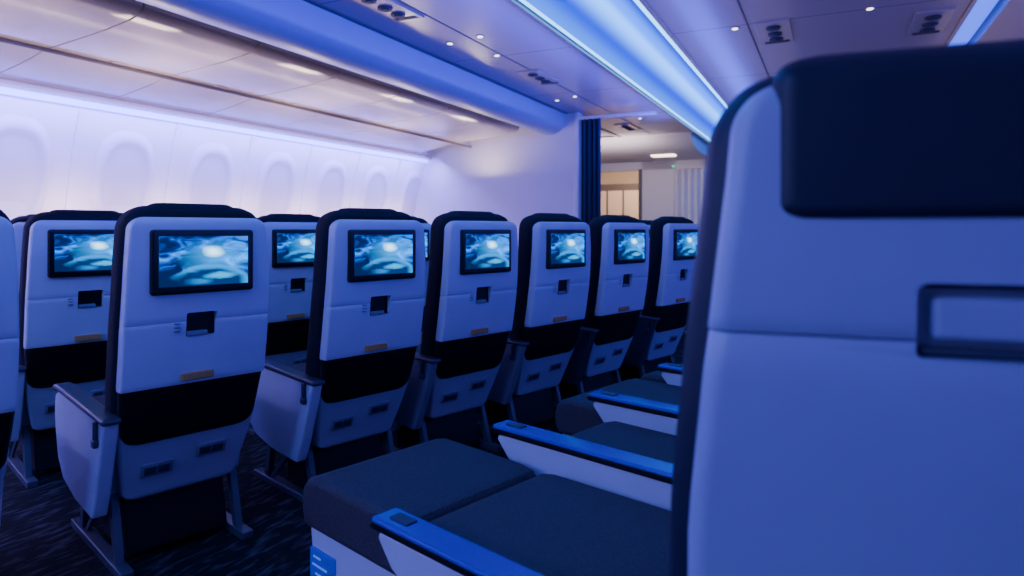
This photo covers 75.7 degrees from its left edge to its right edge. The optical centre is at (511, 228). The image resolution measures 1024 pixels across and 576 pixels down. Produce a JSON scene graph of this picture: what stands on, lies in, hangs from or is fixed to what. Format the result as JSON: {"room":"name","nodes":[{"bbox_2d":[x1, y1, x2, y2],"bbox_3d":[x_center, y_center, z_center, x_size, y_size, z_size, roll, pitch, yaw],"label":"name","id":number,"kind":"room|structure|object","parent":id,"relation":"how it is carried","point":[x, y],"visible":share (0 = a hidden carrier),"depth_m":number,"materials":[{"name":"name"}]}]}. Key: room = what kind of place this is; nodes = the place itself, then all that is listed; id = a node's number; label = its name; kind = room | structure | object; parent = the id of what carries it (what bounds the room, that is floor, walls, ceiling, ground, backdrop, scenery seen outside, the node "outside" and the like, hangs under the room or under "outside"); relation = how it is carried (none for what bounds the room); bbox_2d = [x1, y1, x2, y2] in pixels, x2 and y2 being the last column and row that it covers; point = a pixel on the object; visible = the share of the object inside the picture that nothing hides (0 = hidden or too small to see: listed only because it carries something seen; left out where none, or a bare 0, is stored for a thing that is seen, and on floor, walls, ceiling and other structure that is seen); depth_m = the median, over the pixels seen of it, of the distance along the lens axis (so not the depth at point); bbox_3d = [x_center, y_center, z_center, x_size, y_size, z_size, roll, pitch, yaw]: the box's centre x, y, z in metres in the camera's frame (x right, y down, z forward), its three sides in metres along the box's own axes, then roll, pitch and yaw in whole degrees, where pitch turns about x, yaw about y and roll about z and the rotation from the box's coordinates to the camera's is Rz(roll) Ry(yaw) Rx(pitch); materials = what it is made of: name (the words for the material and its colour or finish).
{"room":"aircraft cabin","nodes":[
{"label":"aircraft cabin","id":0,"kind":"room"},
{"bbox_2d":[0,86,425,217],"bbox_3d":[-2.336,-0.250,7.793,0.510,2.700,18.000,0,0,26],"label":"wall","id":1,"kind":"structure","parent":0,"point":[59,121],"depth_m":5.91,"materials":[{"name":"white plastic"}]},
{"bbox_2d":[0,115,50,219],"bbox_3d":[-3.669,-0.380,4.828,0.227,0.928,0.532,0,0,26],"label":"window","id":2,"kind":"structure","parent":1,"relation":"in","point":[25,145],"depth_m":4.88,"materials":[{"name":"white plastic"}]},
{"bbox_2d":[65,100,85,209],"bbox_3d":[-3.454,0.050,5.196,0.277,2.100,0.044,0,0,26],"label":"trim","id":3,"kind":"structure","parent":1,"relation":"attached to","point":[70,185],"depth_m":5.19,"materials":[{"name":"white plastic"}]},
{"bbox_2d":[90,130,153,209],"bbox_3d":[-3.299,-0.380,5.593,0.227,0.928,0.532,0,0,26],"label":"window","id":4,"kind":"structure","parent":1,"relation":"in","point":[123,170],"depth_m":5.56,"materials":[{"name":"white plastic"}]},
{"bbox_2d":[164,117,181,202],"bbox_3d":[-3.084,0.050,5.962,0.277,2.100,0.044,0,0,26],"label":"trim","id":5,"kind":"structure","parent":1,"relation":"attached to","point":[179,125],"depth_m":5.95,"materials":[{"name":"white plastic"}]},
{"bbox_2d":[183,143,232,204],"bbox_3d":[-2.929,-0.380,6.359,0.227,0.928,0.532,0,0,26],"label":"window","id":6,"kind":"structure","parent":1,"relation":"in","point":[208,179],"depth_m":6.32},
{"bbox_2d":[0,86,427,162],"bbox_3d":[-3.590,-0.969,4.556,0.035,0.047,10.880,0,0,26],"label":"light","id":7,"kind":"object","parent":1,"relation":"attached to","point":[3,90],"visible":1,"depth_m":5.83,"materials":[{"name":"white plastic"}]},
{"bbox_2d":[239,135,255,208],"bbox_3d":[-2.714,0.050,6.727,0.277,2.100,0.044,0,0,26],"label":"trim","id":8,"kind":"structure","parent":1,"relation":"attached to","point":[253,138],"depth_m":6.71,"materials":[{"name":"white plastic"}]},
{"bbox_2d":[254,152,294,217],"bbox_3d":[-2.559,-0.380,7.124,0.227,0.928,0.532,0,0,26],"label":"window","id":9,"kind":"structure","parent":1,"relation":"in","point":[276,179],"depth_m":7.08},
{"bbox_2d":[299,140,315,213],"bbox_3d":[-2.344,0.050,7.492,0.277,2.100,0.044,0,0,26],"label":"trim","id":10,"kind":"structure","parent":1,"relation":"attached to","point":[312,146],"depth_m":7.48,"materials":[{"name":"white plastic"}]},
{"bbox_2d":[312,160,345,215],"bbox_3d":[-2.189,-0.380,7.889,0.227,0.928,0.532,0,0,26],"label":"window","id":11,"kind":"structure","parent":1,"relation":"in","point":[328,195],"depth_m":7.85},
{"bbox_2d":[349,153,362,207],"bbox_3d":[-1.974,0.050,8.257,0.277,2.100,0.044,0,0,26],"label":"trim","id":12,"kind":"structure","parent":1,"relation":"attached to","point":[361,154],"depth_m":8.24,"materials":[{"name":"plastic"}]},
{"bbox_2d":[359,166,387,208],"bbox_3d":[-1.819,-0.380,8.655,0.227,0.928,0.532,0,0,26],"label":"window","id":13,"kind":"structure","parent":1,"relation":"in","point":[374,189],"depth_m":8.61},
{"bbox_2d":[390,159,402,208],"bbox_3d":[-1.604,0.050,9.023,0.277,2.100,0.044,0,0,26],"label":"trim","id":14,"kind":"structure","parent":1,"relation":"attached to","point":[401,160],"depth_m":9.00,"materials":[{"name":"plastic"}]},
{"bbox_2d":[398,171,421,215],"bbox_3d":[-1.449,-0.380,9.420,0.227,0.928,0.532,0,0,26],"label":"window","id":15,"kind":"structure","parent":1,"relation":"in","point":[410,189],"depth_m":9.36,"materials":[{"name":"white plastic"}]},
{"bbox_2d":[0,324,686,575],"bbox_3d":[1.441,1.140,5.968,8.600,0.080,18.200,0,0,26],"label":"floor","id":16,"kind":"structure","parent":0,"point":[38,537],"depth_m":2.36,"materials":[{"name":"carpet"}]},
{"bbox_2d":[0,210,18,521],"bbox_3d":[-1.738,0.508,1.825,0.694,1.184,0.520,0,0,43],"label":"seat","id":17,"kind":"object","parent":16,"relation":"on","point":[9,297],"visible":1,"depth_m":1.77,"materials":[{"name":"plastic"}]},
{"bbox_2d":[0,210,14,446],"bbox_3d":[-1.588,0.313,1.714,0.224,0.774,0.474,0,0,44],"label":"cushion","id":18,"kind":"object","parent":17,"relation":"on","point":[7,357],"depth_m":1.79,"materials":[{"name":"fabric"}]},
{"bbox_2d":[10,214,34,294],"bbox_3d":[-2.817,0.508,3.932,0.694,1.184,0.520,0,0,44],"label":"seat","id":19,"kind":"object","parent":16,"relation":"on","point":[18,223],"visible":0.07,"depth_m":3.60,"materials":[{"name":"plastic"}]},
{"bbox_2d":[10,216,30,224],"bbox_3d":[-2.667,0.313,3.821,0.224,0.774,0.474,0,0,44],"label":"cushion","id":20,"kind":"object","parent":19,"relation":"on","point":[20,219],"depth_m":3.63,"materials":[{"name":"fabric"}]},
{"bbox_2d":[7,210,122,488],"bbox_3d":[-2.087,0.508,3.082,0.694,1.184,0.520,0,0,44],"label":"seat","id":21,"kind":"object","parent":16,"relation":"on","point":[66,267],"visible":0.56,"depth_m":2.84,"materials":[{"name":"plastic"}]},
{"bbox_2d":[19,212,122,391],"bbox_3d":[-1.937,0.313,2.971,0.224,0.774,0.474,0,0,44],"label":"cushion","id":22,"kind":"object","parent":21,"relation":"on","point":[60,342],"depth_m":2.83,"materials":[{"name":"plastic"}]},
{"bbox_2d":[52,203,268,575],"bbox_3d":[-1.251,0.508,2.338,0.694,1.184,0.520,0,0,44],"label":"seat","id":23,"kind":"object","parent":16,"relation":"on","point":[150,455],"visible":1,"depth_m":2.15,"materials":[{"name":"plastic"}]},
{"bbox_2d":[92,394,115,455],"bbox_3d":[-1.294,0.670,2.410,0.506,0.110,0.444,0,0,43],"label":"armrest","id":24,"kind":"object","parent":23,"relation":"on","point":[100,398],"depth_m":2.40,"materials":[{"name":"plastic"}]},
{"bbox_2d":[105,206,256,414],"bbox_3d":[-1.101,0.313,2.227,0.224,0.774,0.474,0,0,44],"label":"cushion","id":25,"kind":"object","parent":23,"relation":"on","point":[170,372],"depth_m":2.11,"materials":[{"name":"plastic"}]},
{"bbox_2d":[247,214,319,435],"bbox_3d":[-1.409,0.508,3.797,0.694,1.184,0.520,0,0,44],"label":"seat","id":26,"kind":"object","parent":16,"relation":"on","point":[290,237],"visible":0.29,"depth_m":3.57,"materials":[{"name":"plastic"}]},
{"bbox_2d":[257,215,319,222],"bbox_3d":[-1.259,0.313,3.686,0.224,0.774,0.474,0,0,44],"label":"cushion","id":27,"kind":"object","parent":26,"relation":"on","point":[266,218],"depth_m":3.59,"materials":[{"name":"fabric"}]},
{"bbox_2d":[250,208,424,502],"bbox_3d":[-0.773,0.508,2.842,0.694,1.184,0.520,0,0,44],"label":"seat","id":28,"kind":"object","parent":16,"relation":"on","point":[329,411],"visible":0.96,"depth_m":2.64,"materials":[{"name":"plastic"}]},
{"bbox_2d":[285,362,305,372],"bbox_3d":[-0.815,0.670,2.914,0.506,0.110,0.444,0,0,44],"label":"seat cushion","id":29,"kind":"object","parent":28,"relation":"on","point":[301,367],"depth_m":2.95,"materials":[{"name":"fabric"}]},
{"bbox_2d":[305,210,413,377],"bbox_3d":[-0.622,0.313,2.731,0.224,0.774,0.474,0,0,44],"label":"cushion","id":30,"kind":"object","parent":28,"relation":"on","point":[352,342],"depth_m":2.58,"materials":[{"name":"plastic"}]},
{"bbox_2d":[412,216,431,338],"bbox_3d":[-0.903,0.508,4.330,0.694,1.184,0.520,0,0,43],"label":"seat","id":31,"kind":"object","parent":16,"relation":"on","point":[427,227],"visible":0.09,"depth_m":4.24,"materials":[{"name":"plastic"}]},
{"bbox_2d":[414,218,427,222],"bbox_3d":[-0.753,0.313,4.219,0.224,0.774,0.474,0,0,44],"label":"cushion","id":32,"kind":"object","parent":31,"relation":"on","point":[420,220],"depth_m":4.24,"materials":[{"name":"fabric"}]},
{"bbox_2d":[380,211,517,453],"bbox_3d":[-0.377,0.508,3.260,0.694,1.184,0.520,0,0,43],"label":"seat","id":33,"kind":"object","parent":16,"relation":"on","point":[473,270],"visible":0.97,"depth_m":3.04,"materials":[{"name":"grey plastic"}]},
{"bbox_2d":[416,344,420,352],"bbox_3d":[-0.419,0.670,3.332,0.506,0.110,0.444,0,0,44],"label":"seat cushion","id":34,"kind":"object","parent":33,"relation":"on","point":[418,347],"depth_m":3.41,"materials":[{"name":"fabric"}]},
{"bbox_2d":[420,213,507,356],"bbox_3d":[-0.226,0.313,3.149,0.224,0.774,0.474,0,0,43],"label":"cushion","id":35,"kind":"object","parent":33,"relation":"on","point":[456,325],"depth_m":2.98,"materials":[{"name":"plastic"}]},
{"bbox_2d":[303,420,672,575],"bbox_3d":[0.078,0.540,1.540,1.354,1.120,0.677,0,0,43],"label":"lounge seat","id":36,"kind":"object","parent":16,"relation":"on","point":[560,504],"visible":0.59,"depth_m":1.63,"materials":[{"name":"fabric"}]},
{"bbox_2d":[303,438,535,575],"bbox_3d":[-0.252,0.743,1.840,0.462,0.145,0.484,0,0,43],"label":"cushion","id":37,"kind":"object","parent":36,"relation":"on","point":[430,480],"depth_m":1.74,"materials":[{"name":"fabric"}]},
{"bbox_2d":[430,474,670,575],"bbox_3d":[0.155,0.743,1.467,0.638,0.145,0.484,0,0,43],"label":"seat cushion","id":38,"kind":"object","parent":36,"relation":"on","point":[546,524],"depth_m":1.48,"materials":[{"name":"fabric"}]},
{"bbox_2d":[476,213,590,434],"bbox_3d":[0.029,0.508,3.687,0.694,1.184,0.520,0,0,43],"label":"seat","id":39,"kind":"object","parent":16,"relation":"on","point":[554,249],"visible":0.88,"depth_m":3.47,"materials":[{"name":"grey plastic"}]},
{"bbox_2d":[509,215,581,340],"bbox_3d":[0.179,0.313,3.576,0.224,0.774,0.474,0,0,44],"label":"cushion","id":40,"kind":"object","parent":39,"relation":"on","point":[541,313],"depth_m":3.40,"materials":[{"name":"plastic"}]},
{"bbox_2d":[581,118,600,224],"bbox_3d":[1.007,-0.160,8.402,0.260,2.480,0.086,0,0,26],"label":"curtain","id":41,"kind":"object","parent":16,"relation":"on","point":[590,128],"visible":0.64,"depth_m":8.39,"materials":[{"name":"blue fabric"}]},
{"bbox_2d":[550,215,648,408],"bbox_3d":[0.442,0.508,4.123,0.694,1.184,0.520,0,0,43],"label":"seat","id":42,"kind":"object","parent":16,"relation":"on","point":[619,265],"visible":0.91,"depth_m":3.89,"materials":[{"name":"plastic"}]},
{"bbox_2d":[581,216,640,327],"bbox_3d":[0.593,0.313,4.012,0.224,0.774,0.474,0,0,43],"label":"cushion","id":43,"kind":"object","parent":42,"relation":"on","point":[610,304],"depth_m":3.83,"materials":[{"name":"plastic"}]},
{"bbox_2d":[555,363,682,435],"bbox_3d":[0.800,0.540,2.462,1.172,1.120,0.603,0,0,42],"label":"lounge seat","id":44,"kind":"object","parent":16,"relation":"on","point":[575,414],"visible":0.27,"depth_m":2.64,"materials":[{"name":"fabric"}]},
{"bbox_2d":[601,183,637,218],"bbox_3d":[2.413,0.050,14.928,1.150,2.100,0.620,0,0,26],"label":"tall cabinet","id":45,"kind":"object","parent":16,"relation":"on","point":[616,199],"visible":0.14,"depth_m":14.60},
{"bbox_2d":[570,390,678,463],"bbox_3d":[0.502,0.540,1.971,0.948,1.120,0.498,0,0,42],"label":"lounge seat","id":46,"kind":"object","parent":16,"relation":"on","point":[640,426],"visible":0.19,"depth_m":2.21,"materials":[{"name":"fabric"}]},
{"bbox_2d":[570,421,675,463],"bbox_3d":[0.402,0.743,2.006,0.602,0.145,0.414,0,0,43],"label":"seat cushion","id":47,"kind":"object","parent":46,"relation":"on","point":[642,441],"depth_m":2.10,"materials":[{"name":"fabric"}]},
{"bbox_2d":[640,220,652,310],"bbox_3d":[1.093,0.508,6.434,0.694,1.184,0.520,0,0,43],"label":"seat","id":48,"kind":"object","parent":16,"relation":"on","point":[647,222],"visible":0.02,"depth_m":6.19,"materials":[{"name":"fabric"}]},
{"bbox_2d":[611,216,698,383],"bbox_3d":[0.903,0.508,4.609,0.694,1.184,0.520,0,0,43],"label":"seat","id":49,"kind":"object","parent":16,"relation":"on","point":[663,319],"visible":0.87,"depth_m":4.35,"materials":[{"name":"plastic"}]},
{"bbox_2d":[641,218,693,316],"bbox_3d":[1.054,0.313,4.498,0.224,0.774,0.474,0,0,44],"label":"cushion","id":50,"kind":"object","parent":49,"relation":"on","point":[668,290],"depth_m":4.31,"materials":[{"name":"fabric"}]},
{"bbox_2d":[640,363,682,383],"bbox_3d":[1.218,0.540,2.919,1.172,1.120,0.603,0,0,43],"label":"lounge seat","id":51,"kind":"object","parent":16,"relation":"on","point":[656,376],"visible":0.02,"depth_m":3.04,"materials":[{"name":"fabric"}]},
{"bbox_2d":[670,39,1023,575],"bbox_3d":[0.496,0.466,0.729,0.615,1.269,0.376,0,0,20],"label":"seat","id":52,"kind":"object","parent":16,"relation":"on","point":[851,402],"visible":1,"depth_m":0.60,"materials":[{"name":"blue plastic"}]},
{"bbox_2d":[670,76,774,575],"bbox_3d":[0.480,0.237,0.684,0.615,0.806,0.189,0,0,19],"label":"cushion","id":53,"kind":"object","parent":52,"relation":"on","point":[682,550],"depth_m":0.70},
{"bbox_2d":[415,113,573,239],"bbox_3d":[-0.347,-0.210,9.104,2.650,2.620,0.091,0,0,26],"label":"wall partition","id":54,"kind":"structure","parent":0,"point":[522,173],"depth_m":8.93,"materials":[{"name":"plastic"}]},
{"bbox_2d":[0,78,431,159],"bbox_3d":[-3.567,-1.016,4.501,0.064,0.043,11.000,0,0,26],"label":"trim","id":55,"kind":"structure","parent":54,"relation":"attached to","point":[3,82],"depth_m":5.79,"materials":[{"name":"white plastic"}]},
{"bbox_2d":[0,38,471,147],"bbox_3d":[-2.959,-1.136,4.207,0.016,0.022,11.000,0,0,26],"label":"trim","id":56,"kind":"structure","parent":54,"relation":"attached to","point":[6,41],"depth_m":5.14,"materials":[{"name":"grey plastic"}]},
{"bbox_2d":[137,0,564,134],"bbox_3d":[-1.910,-1.385,3.700,0.460,0.310,11.000,0,0,26],"label":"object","id":57,"kind":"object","parent":54,"relation":"attached to","point":[302,27],"depth_m":4.93,"materials":[{"name":"plastic"}]},
{"bbox_2d":[304,0,620,136],"bbox_3d":[-0.727,-1.497,5.572,0.041,0.010,15.400,0,0,26],"label":"trim","id":58,"kind":"structure","parent":54,"relation":"attached to","point":[308,1],"depth_m":5.50,"materials":[{"name":"grey plastic"}]},
{"bbox_2d":[574,112,582,219],"bbox_3d":[0.859,-0.200,8.521,0.070,2.600,0.170,0,0,26],"label":"trim","id":59,"kind":"structure","parent":54,"relation":"attached to","point":[577,123],"depth_m":8.45,"materials":[{"name":"plastic"}]},
{"bbox_2d":[579,111,657,119],"bbox_3d":[1.321,-1.420,8.247,1.000,0.040,0.060,0,0,26],"label":"rail","id":60,"kind":"object","parent":54,"relation":"attached to","point":[645,112],"visible":1,"depth_m":8.21,"materials":[{"name":"plastic"}]},
{"bbox_2d":[601,168,702,184],"bbox_3d":[5.314,-0.275,14.036,8.550,2.750,0.102,0,0,26],"label":"wall","id":61,"kind":"structure","parent":0,"point":[625,177],"depth_m":15.33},
{"bbox_2d":[601,159,705,219],"bbox_3d":[4.158,-0.200,11.818,8.400,2.600,0.102,0,0,26],"label":"wall","id":62,"kind":"structure","parent":0,"point":[657,176],"depth_m":12.44,"materials":[{"name":"laminate"}]},
{"bbox_2d":[397,0,651,134],"bbox_3d":[-0.250,-1.500,5.341,0.010,0.010,15.400,0,0,26],"label":"trim","id":63,"kind":"structure","parent":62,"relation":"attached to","point":[397,0],"depth_m":5.42,"materials":[{"name":"plastic"}]},
{"bbox_2d":[505,0,708,142],"bbox_3d":[0.335,-1.497,5.058,0.043,0.010,15.400,0,0,26],"label":"trim","id":64,"kind":"structure","parent":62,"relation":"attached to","point":[510,2],"depth_m":5.69,"materials":[{"name":"white plastic"}]},
{"bbox_2d":[638,169,641,219],"bbox_3d":[2.470,-0.020,12.623,0.060,2.240,0.160,0,0,26],"label":"trim","id":65,"kind":"structure","parent":62,"relation":"in","point":[639,170],"depth_m":12.55,"materials":[{"name":"metal"}]},
{"bbox_2d":[601,132,708,163],"bbox_3d":[1.653,-1.390,11.863,3.450,0.220,2.000,0,0,26],"label":"ceiling","id":66,"kind":"structure","parent":62,"relation":"attached to","point":[686,146],"depth_m":10.88,"materials":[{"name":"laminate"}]},
{"bbox_2d":[651,154,675,156],"bbox_3d":[2.621,-1.266,11.395,0.400,0.023,0.200,0,0,26],"label":"ceiling lamp","id":67,"kind":"object","parent":66,"relation":"attached to","point":[663,155],"visible":1,"depth_m":11.34,"materials":[{"name":"plastic"}]},
{"bbox_2d":[639,0,728,105],"bbox_3d":[1.046,-1.497,4.715,0.038,0.010,15.400,0,0,26],"label":"trim","id":68,"kind":"structure","parent":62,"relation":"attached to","point":[644,3],"depth_m":5.33,"materials":[{"name":"white plastic"}]},
{"bbox_2d":[674,168,704,224],"bbox_3d":[3.265,-0.010,12.120,0.570,2.180,0.076,0,0,26],"label":"curtain","id":69,"kind":"object","parent":62,"relation":"hanging from","point":[688,183],"visible":0.4,"depth_m":12.12,"materials":[{"name":"white fabric"}]},
{"bbox_2d":[736,0,768,77],"bbox_3d":[1.550,-1.499,4.471,0.024,0.010,15.400,0,0,26],"label":"trim","id":70,"kind":"structure","parent":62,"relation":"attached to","point":[738,3],"depth_m":5.06,"materials":[{"name":"plastic"}]},
{"bbox_2d":[945,0,977,44],"bbox_3d":[2.811,-1.497,3.862,0.042,0.010,15.400,0,0,26],"label":"trim","id":71,"kind":"structure","parent":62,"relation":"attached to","point":[973,2],"depth_m":4.74,"materials":[{"name":"plastic"}]},
{"bbox_2d":[313,0,1023,143],"bbox_3d":[1.373,-1.600,6.000,8.650,0.200,18.000,0,0,26],"label":"ceiling","id":72,"kind":"structure","parent":0,"point":[731,60],"depth_m":5.22,"materials":[{"name":"white plastic"}]},
{"bbox_2d":[0,0,142,71],"bbox_3d":[-3.041,-1.265,3.772,1.640,0.469,0.845,0,0,26],"label":"bin","id":73,"kind":"object","parent":72,"relation":"attached to","point":[46,24],"visible":0.95,"depth_m":3.78,"materials":[{"name":"white plastic"}]},
{"bbox_2d":[0,3,257,98],"bbox_3d":[-2.671,-1.265,4.537,1.640,0.469,0.845,0,0,26],"label":"bin","id":74,"kind":"object","parent":72,"relation":"attached to","point":[156,40],"visible":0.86,"depth_m":4.43,"materials":[{"name":"white plastic"}]},
{"bbox_2d":[113,41,339,114],"bbox_3d":[-2.301,-1.265,5.303,1.640,0.469,0.845,0,0,26],"label":"bin","id":75,"kind":"object","parent":72,"relation":"attached to","point":[266,69],"visible":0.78,"depth_m":5.21,"materials":[{"name":"white plastic"}]},
{"bbox_2d":[206,68,401,127],"bbox_3d":[-1.932,-1.265,6.068,1.640,0.469,0.845,0,0,26],"label":"bin","id":76,"kind":"object","parent":72,"relation":"attached to","point":[347,89],"visible":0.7,"depth_m":5.98,"materials":[{"name":"white plastic"}]},
{"bbox_2d":[277,88,449,137],"bbox_3d":[-1.562,-1.265,6.833,1.640,0.469,0.845,0,0,26],"label":"bin","id":77,"kind":"object","parent":72,"relation":"attached to","point":[408,104],"visible":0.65,"depth_m":6.75,"materials":[{"name":"white plastic"}]},
{"bbox_2d":[351,0,423,21],"bbox_3d":[-0.854,-1.486,4.433,0.240,0.036,0.600,0,0,26],"label":"overhead service panel","id":78,"kind":"object","parent":72,"relation":"attached to","point":[393,10],"visible":1,"depth_m":4.45,"materials":[{"name":"plastic"}]},
{"bbox_2d":[361,0,376,3],"bbox_3d":[-0.928,-1.479,4.280,0.100,0.022,0.100,0,0,26],"label":"air vent","id":79,"kind":"object","parent":78,"relation":"attached to","point":[363,1],"depth_m":4.27,"materials":[{"name":"plastic"}]},
{"bbox_2d":[377,5,392,11],"bbox_3d":[-0.854,-1.479,4.433,0.100,0.022,0.100,0,0,26],"label":"air vent","id":80,"kind":"object","parent":78,"relation":"attached to","point":[382,8],"depth_m":4.41,"materials":[{"name":"plastic"}]},
{"bbox_2d":[391,12,404,17],"bbox_3d":[-0.789,-1.479,4.568,0.100,0.022,0.100,0,0,26],"label":"air vent","id":81,"kind":"object","parent":78,"relation":"attached to","point":[393,14],"depth_m":4.54,"materials":[{"name":"plastic"}]},
{"bbox_2d":[394,16,418,21],"bbox_3d":[-0.747,-1.487,4.656,0.180,0.006,0.055,0,0,26],"label":"speaker grille","id":82,"kind":"object","parent":78,"relation":"attached to","point":[406,18],"depth_m":4.66,"materials":[{"name":"plastic"}]},
{"bbox_2d":[332,104,487,146],"bbox_3d":[-1.192,-1.265,7.599,1.640,0.469,0.845,0,0,26],"label":"bin","id":83,"kind":"object","parent":72,"relation":"attached to","point":[454,117],"visible":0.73,"depth_m":7.52,"materials":[{"name":"white plastic"}]},
{"bbox_2d":[378,116,518,153],"bbox_3d":[-0.822,-1.265,8.364,1.640,0.469,0.845,0,0,26],"label":"bin","id":84,"kind":"object","parent":72,"relation":"attached to","point":[492,127],"visible":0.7,"depth_m":8.29,"materials":[{"name":"white plastic"}]},
{"bbox_2d":[516,69,561,84],"bbox_3d":[0.276,-1.486,6.503,0.240,0.036,0.600,0,0,26],"label":"overhead service panel","id":85,"kind":"object","parent":72,"relation":"attached to","point":[538,76],"visible":1,"depth_m":6.46,"materials":[{"name":"plastic"}]},
{"bbox_2d":[528,73,537,76],"bbox_3d":[0.202,-1.479,6.350,0.100,0.022,0.100,0,0,26],"label":"air vent","id":86,"kind":"object","parent":85,"relation":"attached to","point":[529,74],"depth_m":6.32,"materials":[{"name":"plastic"}]},
{"bbox_2d":[535,77,544,80],"bbox_3d":[0.276,-1.479,6.503,0.100,0.022,0.100,0,0,26],"label":"air vent","id":87,"kind":"object","parent":85,"relation":"attached to","point":[536,78],"depth_m":6.48,"materials":[{"name":"plastic"}]},
{"bbox_2d":[541,80,550,83],"bbox_3d":[0.342,-1.479,6.638,0.100,0.022,0.100,0,0,26],"label":"air vent","id":88,"kind":"object","parent":85,"relation":"attached to","point":[544,81],"depth_m":6.61,"materials":[{"name":"plastic"}]},
{"bbox_2d":[519,0,647,25],"bbox_3d":[0.321,-1.591,4.121,0.740,0.138,1.496,0,0,26],"label":"ceiling light panel","id":89,"kind":"object","parent":72,"relation":"attached to","point":[550,10],"visible":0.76,"depth_m":4.75,"materials":[{"name":"blue"}]},
{"bbox_2d":[555,0,688,69],"bbox_3d":[0.974,-1.591,5.472,0.740,0.138,1.496,0,0,26],"label":"ceiling light panel","id":90,"kind":"object","parent":72,"relation":"attached to","point":[613,32],"visible":0.73,"depth_m":5.38,"materials":[{"name":"blue"}]},
{"bbox_2d":[614,124,640,130],"bbox_3d":[1.706,-1.486,9.691,0.240,0.036,0.600,0,0,26],"label":"overhead service panel","id":91,"kind":"object","parent":72,"relation":"attached to","point":[627,127],"visible":1,"depth_m":9.64,"materials":[{"name":"plastic"}]},
{"bbox_2d":[614,51,714,97],"bbox_3d":[1.626,-1.591,6.822,0.740,0.138,1.496,0,0,26],"label":"ceiling light panel","id":92,"kind":"object","parent":72,"relation":"attached to","point":[650,72],"visible":0.76,"depth_m":6.76,"materials":[{"name":"blue"}]},
{"bbox_2d":[652,83,726,116],"bbox_3d":[2.279,-1.591,8.173,0.740,0.138,1.496,0,0,26],"label":"ceiling light panel","id":93,"kind":"object","parent":72,"relation":"attached to","point":[677,99],"visible":0.69,"depth_m":8.12,"materials":[{"name":"blue"}]},
{"bbox_2d":[679,106,725,131],"bbox_3d":[2.932,-1.591,9.523,0.740,0.138,1.496,0,0,26],"label":"ceiling light panel","id":94,"kind":"object","parent":72,"relation":"attached to","point":[698,117],"visible":0.47,"depth_m":9.42,"materials":[{"name":"blue"}]},
{"bbox_2d":[699,123,715,139],"bbox_3d":[3.585,-1.591,10.874,0.740,0.138,1.496,0,0,26],"label":"ceiling light panel","id":95,"kind":"object","parent":72,"relation":"attached to","point":[707,130],"visible":0.22,"depth_m":10.63,"materials":[{"name":"blue"}]},
{"bbox_2d":[754,19,793,44],"bbox_3d":[2.002,-1.486,5.018,0.240,0.036,0.600,0,0,26],"label":"overhead service panel","id":96,"kind":"object","parent":72,"relation":"attached to","point":[776,31],"visible":1,"depth_m":4.96,"materials":[{"name":"plastic"}]},
{"bbox_2d":[766,25,780,30],"bbox_3d":[1.929,-1.479,4.865,0.100,0.022,0.100,0,0,26],"label":"air vent","id":97,"kind":"object","parent":96,"relation":"attached to","point":[768,27],"depth_m":4.84,"materials":[{"name":"plastic"}]},
{"bbox_2d":[768,32,781,36],"bbox_3d":[2.002,-1.479,5.018,0.100,0.022,0.100,0,0,26],"label":"air vent","id":98,"kind":"object","parent":96,"relation":"attached to","point":[770,34],"depth_m":5.00,"materials":[{"name":"plastic"}]},
{"bbox_2d":[770,37,782,41],"bbox_3d":[2.068,-1.479,5.153,0.100,0.022,0.100,0,0,26],"label":"air vent","id":99,"kind":"object","parent":96,"relation":"attached to","point":[772,39],"depth_m":5.13,"materials":[{"name":"plastic"}]},
{"bbox_2d":[765,40,789,43],"bbox_3d":[2.110,-1.487,5.241,0.180,0.006,0.055,0,0,26],"label":"speaker grille","id":100,"kind":"object","parent":96,"relation":"attached to","point":[783,41],"depth_m":5.24,"materials":[{"name":"plastic"}]},
{"bbox_2d":[864,6,875,10],"bbox_3d":[2.430,-1.498,4.473,0.070,0.013,0.070,0,0,26],"label":"recessed light","id":101,"kind":"object","parent":72,"relation":"in","point":[870,7],"visible":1,"depth_m":4.46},
{"bbox_2d":[907,7,956,35],"bbox_3d":[3.029,-1.486,4.775,0.240,0.036,0.600,0,0,26],"label":"overhead service panel","id":102,"kind":"object","parent":72,"relation":"attached to","point":[931,21],"visible":1,"depth_m":4.72,"materials":[{"name":"plastic"}]},
{"bbox_2d":[911,30,939,35],"bbox_3d":[3.137,-1.487,4.998,0.180,0.006,0.055,0,0,26],"label":"speaker grille","id":103,"kind":"object","parent":102,"relation":"attached to","point":[936,31],"depth_m":5.00,"materials":[{"name":"plastic"}]},
{"bbox_2d":[919,27,934,32],"bbox_3d":[3.094,-1.479,4.910,0.100,0.022,0.100,0,0,26],"label":"air vent","id":104,"kind":"object","parent":102,"relation":"attached to","point":[921,29],"depth_m":4.89,"materials":[{"name":"plastic"}]},
{"bbox_2d":[922,22,937,27],"bbox_3d":[3.029,-1.479,4.775,0.100,0.022,0.100,0,0,26],"label":"air vent","id":105,"kind":"object","parent":102,"relation":"attached to","point":[924,24],"depth_m":4.76,"materials":[{"name":"plastic"}]},
{"bbox_2d":[925,15,941,20],"bbox_3d":[2.955,-1.479,4.622,0.100,0.022,0.100,0,0,26],"label":"air vent","id":106,"kind":"object","parent":102,"relation":"attached to","point":[927,17],"depth_m":4.60,"materials":[{"name":"plastic"}]},
{"bbox_2d":[949,0,998,44],"bbox_3d":[2.910,-1.570,3.814,0.150,0.020,15.200,0,0,26],"label":"ceiling light strip","id":107,"kind":"object","parent":72,"relation":"attached to","point":[981,9],"visible":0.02,"depth_m":4.93,"materials":[{"name":"plastic"}]},
{"bbox_2d":[976,0,1014,42],"bbox_3d":[3.009,-1.497,3.766,0.030,0.010,15.400,0,0,26],"label":"trim","id":108,"kind":"structure","parent":72,"relation":"attached to","point":[1010,2],"depth_m":4.72,"materials":[{"name":"plastic"}]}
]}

